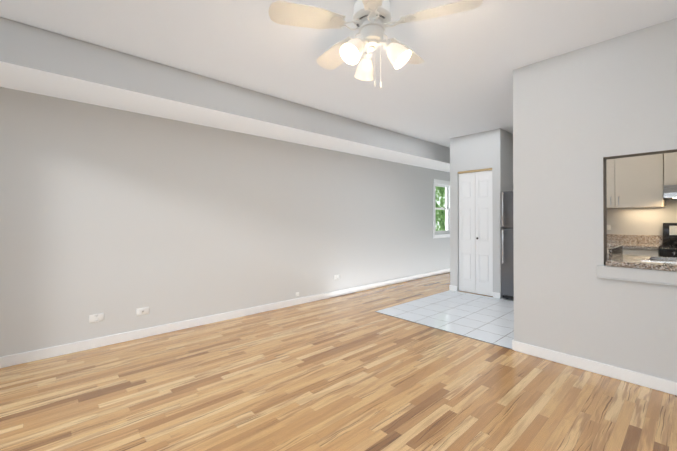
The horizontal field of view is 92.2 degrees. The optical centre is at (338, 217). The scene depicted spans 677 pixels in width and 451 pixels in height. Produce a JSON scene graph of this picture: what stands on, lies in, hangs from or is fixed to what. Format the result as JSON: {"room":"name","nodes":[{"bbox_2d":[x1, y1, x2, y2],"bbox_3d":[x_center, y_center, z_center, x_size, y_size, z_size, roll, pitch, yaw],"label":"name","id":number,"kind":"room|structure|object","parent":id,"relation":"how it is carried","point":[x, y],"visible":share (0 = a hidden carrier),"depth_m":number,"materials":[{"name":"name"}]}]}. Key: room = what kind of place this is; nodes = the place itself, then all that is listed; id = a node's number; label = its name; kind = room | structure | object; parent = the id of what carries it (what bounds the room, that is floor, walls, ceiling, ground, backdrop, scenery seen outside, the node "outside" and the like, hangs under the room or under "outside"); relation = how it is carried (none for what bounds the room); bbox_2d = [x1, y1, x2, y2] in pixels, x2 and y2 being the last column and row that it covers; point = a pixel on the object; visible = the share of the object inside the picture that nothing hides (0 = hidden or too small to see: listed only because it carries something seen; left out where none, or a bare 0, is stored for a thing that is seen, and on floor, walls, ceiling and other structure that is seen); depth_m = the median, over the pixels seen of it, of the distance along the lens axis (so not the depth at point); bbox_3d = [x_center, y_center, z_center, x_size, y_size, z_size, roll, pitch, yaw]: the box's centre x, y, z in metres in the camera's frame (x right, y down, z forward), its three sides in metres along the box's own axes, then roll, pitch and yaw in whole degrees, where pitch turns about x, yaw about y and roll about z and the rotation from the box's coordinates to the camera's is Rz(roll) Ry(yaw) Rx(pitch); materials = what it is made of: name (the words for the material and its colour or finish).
{"room":"empty living room","nodes":[
{"label":"empty living room","id":0,"kind":"room"},
{"bbox_2d":[0,87,449,356],"bbox_3d":[0.274,-0.059,5.601,9.950,2.640,0.150,0,0,-42],"label":"wall","id":1,"kind":"structure","parent":0,"point":[117,217],"depth_m":3.58,"materials":[{"name":"grey paint"}]},
{"bbox_2d":[89,313,103,322],"bbox_3d":[-2.318,0.961,3.123,0.116,0.076,0.009,0,0,-42],"label":"electrical outlet","id":2,"kind":"object","parent":1,"relation":"attached to","point":[96,317],"visible":1,"depth_m":3.12,"materials":[{"name":"white plastic"}]},
{"bbox_2d":[136,307,148,315],"bbox_3d":[-2.029,0.973,3.382,0.116,0.090,0.016,0,0,-42],"label":"electrical outlet","id":3,"kind":"object","parent":1,"relation":"attached to","point":[142,311],"visible":1,"depth_m":3.38,"materials":[{"name":"white plastic"}]},
{"bbox_2d":[0,268,449,367],"bbox_3d":[0.331,1.215,5.531,9.950,0.092,0.018,0,0,-42],"label":"baseboard","id":4,"kind":"structure","parent":1,"relation":"attached to","point":[30,356],"depth_m":3.57,"materials":[{"name":"white wood"}]},
{"bbox_2d":[433,179,449,237],"bbox_3d":[2.355,-0.193,7.468,0.904,1.302,0.193,0,0,-42],"label":"window","id":5,"kind":"structure","parent":1,"relation":"in","point":[446,185],"depth_m":7.49,"materials":[{"name":"white"}]},
{"bbox_2d":[0,272,676,450],"bbox_3d":[1.908,1.300,3.801,10.250,0.100,5.000,0,0,-42],"label":"floor","id":6,"kind":"structure","parent":0,"point":[355,371],"depth_m":2.29,"materials":[{"name":"brown wood"}]},
{"bbox_2d":[0,0,676,147],"bbox_3d":[1.908,-1.450,3.818,10.250,0.120,5.000,0,0,-42],"label":"ceiling","id":7,"kind":"structure","parent":0,"point":[458,82],"depth_m":2.62,"materials":[{"name":"white paint"}]},
{"bbox_2d":[0,17,449,162],"bbox_3d":[0.534,-1.225,5.324,9.950,0.309,0.620,0,0,-42],"label":"soffit beam","id":8,"kind":"structure","parent":7,"relation":"attached to","point":[26,45],"depth_m":3.03,"materials":[{"name":"grey paint"}]},
{"bbox_2d":[0,61,449,172],"bbox_3d":[0.533,-1.069,5.323,9.950,0.002,0.619,0,0,-42],"label":"soffit underside","id":9,"kind":"structure","parent":8,"relation":"attached to","point":[21,78],"depth_m":3.29,"materials":[{"name":"white paint"}]},
{"bbox_2d":[268,0,482,87],"bbox_3d":[0.228,-1.117,2.194,1.268,0.565,1.275,0,0,-42],"label":"ceiling fan","id":10,"kind":"object","parent":7,"relation":"attached to","point":[371,20],"visible":1,"depth_m":2.08,"materials":[{"name":"white"}]},
{"bbox_2d":[375,290,513,348],"bbox_3d":[2.720,1.248,3.865,2.665,0.006,3.700,0,0,-42],"label":"floor","id":11,"kind":"structure","parent":0,"point":[488,319],"depth_m":4.19,"materials":[{"name":"white tile"}]},
{"bbox_2d":[501,191,513,298],"bbox_3d":[2.970,0.427,4.960,0.765,1.648,0.710,0,0,-42],"label":"fridge","id":12,"kind":"object","parent":11,"relation":"on","point":[507,268],"visible":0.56,"depth_m":4.93,"materials":[{"name":"grey metal"}]},
{"bbox_2d":[607,234,661,256],"bbox_3d":[3.629,0.741,4.362,0.652,1.014,0.975,0,0,-42],"label":"countertop","id":13,"kind":"structure","parent":11,"relation":"on","point":[646,245],"depth_m":4.22,"materials":[{"name":"beige stone"}]},
{"bbox_2d":[606,245,676,271],"bbox_3d":[2.657,0.691,2.442,0.730,1.089,1.653,0,0,-42],"label":"countertop","id":14,"kind":"structure","parent":11,"relation":"on","point":[616,257],"depth_m":2.52,"materials":[{"name":"beige stone"}]},
{"bbox_2d":[641,256,676,262],"bbox_3d":[2.789,0.430,2.417,0.434,0.194,0.764,0,0,-42],"label":"sink basin","id":15,"kind":"object","parent":14,"relation":"in","point":[645,258],"depth_m":2.73,"materials":[{"name":"silver metal"}]},
{"bbox_2d":[660,223,676,257],"bbox_3d":[4.194,0.654,3.694,0.677,1.178,0.760,0,0,-42],"label":"range","id":16,"kind":"object","parent":11,"relation":"on","point":[668,247],"visible":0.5,"depth_m":4.08,"materials":[{"name":"black metal"}]},
{"bbox_2d":[450,137,457,290],"bbox_3d":[3.348,-0.051,6.868,3.700,2.640,0.120,0,0,-42],"label":"wall","id":17,"kind":"structure","parent":0,"point":[453,141],"depth_m":5.61,"materials":[{"name":"grey paint"}]},
{"bbox_2d":[449,285,456,290],"bbox_3d":[3.303,1.224,6.899,3.714,0.092,0.038,0,0,-42],"label":"baseboard","id":18,"kind":"structure","parent":17,"relation":"attached to","point":[451,287],"depth_m":5.61,"materials":[{"name":"white wood"}]},
{"bbox_2d":[458,129,505,298],"bbox_3d":[2.314,-0.060,5.346,0.120,2.640,0.703,0,0,-42],"label":"wall","id":19,"kind":"structure","parent":0,"point":[493,149],"depth_m":5.14,"materials":[{"name":"grey paint"}]},
{"bbox_2d":[458,168,492,295],"bbox_3d":[2.257,0.232,5.373,0.084,2.032,0.581,0,0,-42],"label":"bifold closet door","id":20,"kind":"structure","parent":19,"relation":"in","point":[475,236],"depth_m":5.36,"materials":[{"name":"white wood"}]},
{"bbox_2d":[506,131,512,190],"bbox_3d":[2.754,-0.060,5.352,0.540,2.640,0.120,0,0,-42],"label":"wall","id":21,"kind":"structure","parent":0,"point":[509,137],"depth_m":5.30,"materials":[{"name":"grey paint"}]},
{"bbox_2d":[513,18,676,381],"bbox_3d":[2.363,-0.079,2.383,0.130,2.640,1.980,0,0,-42],"label":"wall","id":22,"kind":"structure","parent":0,"point":[581,116],"depth_m":2.66,"materials":[{"name":"grey paint"}]},
{"bbox_2d":[512,339,676,395],"bbox_3d":[2.297,1.195,2.338,0.018,0.092,1.974,0,0,-42],"label":"baseboard","id":23,"kind":"structure","parent":22,"relation":"attached to","point":[648,381],"depth_m":2.58,"materials":[{"name":"white wood"}]},
{"bbox_2d":[596,265,676,285],"bbox_3d":[2.459,0.425,2.153,0.034,0.100,1.195,0,0,-42],"label":"trim","id":24,"kind":"structure","parent":22,"relation":"attached to","point":[660,277],"depth_m":2.41,"materials":[{"name":"grey paint"}]},
{"bbox_2d":[607,199,676,244],"bbox_3d":[3.998,-0.065,4.538,0.120,2.640,2.960,0,0,-42],"label":"wall","id":25,"kind":"structure","parent":0,"point":[636,221],"depth_m":4.37,"materials":[{"name":"grey paint"}]},
{"bbox_2d":[606,153,665,207],"bbox_3d":[3.791,-0.506,4.438,0.320,0.750,0.912,0,0,-42],"label":"upper cabinet","id":26,"kind":"object","parent":25,"relation":"attached to","point":[637,182],"depth_m":4.17,"materials":[{"name":"beige wood"}]},
{"bbox_2d":[663,185,676,199],"bbox_3d":[4.297,-0.309,3.762,0.482,0.161,0.760,0,0,-42],"label":"range hood","id":27,"kind":"object","parent":25,"relation":"attached to","point":[669,191],"visible":1,"depth_m":3.86,"materials":[{"name":"silver metal"}]},
{"bbox_2d":[666,152,676,184],"bbox_3d":[4.357,-0.640,3.819,0.320,0.490,0.760,0,0,-42],"label":"upper cabinet","id":28,"kind":"object","parent":25,"relation":"attached to","point":[671,158],"depth_m":3.94,"materials":[{"name":"beige wood"}]},
{"label":"outside","id":29,"kind":"structure","parent":0,"visible":0},
{"bbox_2d":[435,186,444,230],"bbox_3d":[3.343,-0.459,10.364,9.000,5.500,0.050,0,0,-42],"label":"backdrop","id":30,"kind":"structure","parent":29,"point":[440,200],"depth_m":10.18,"materials":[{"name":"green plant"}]}
]}

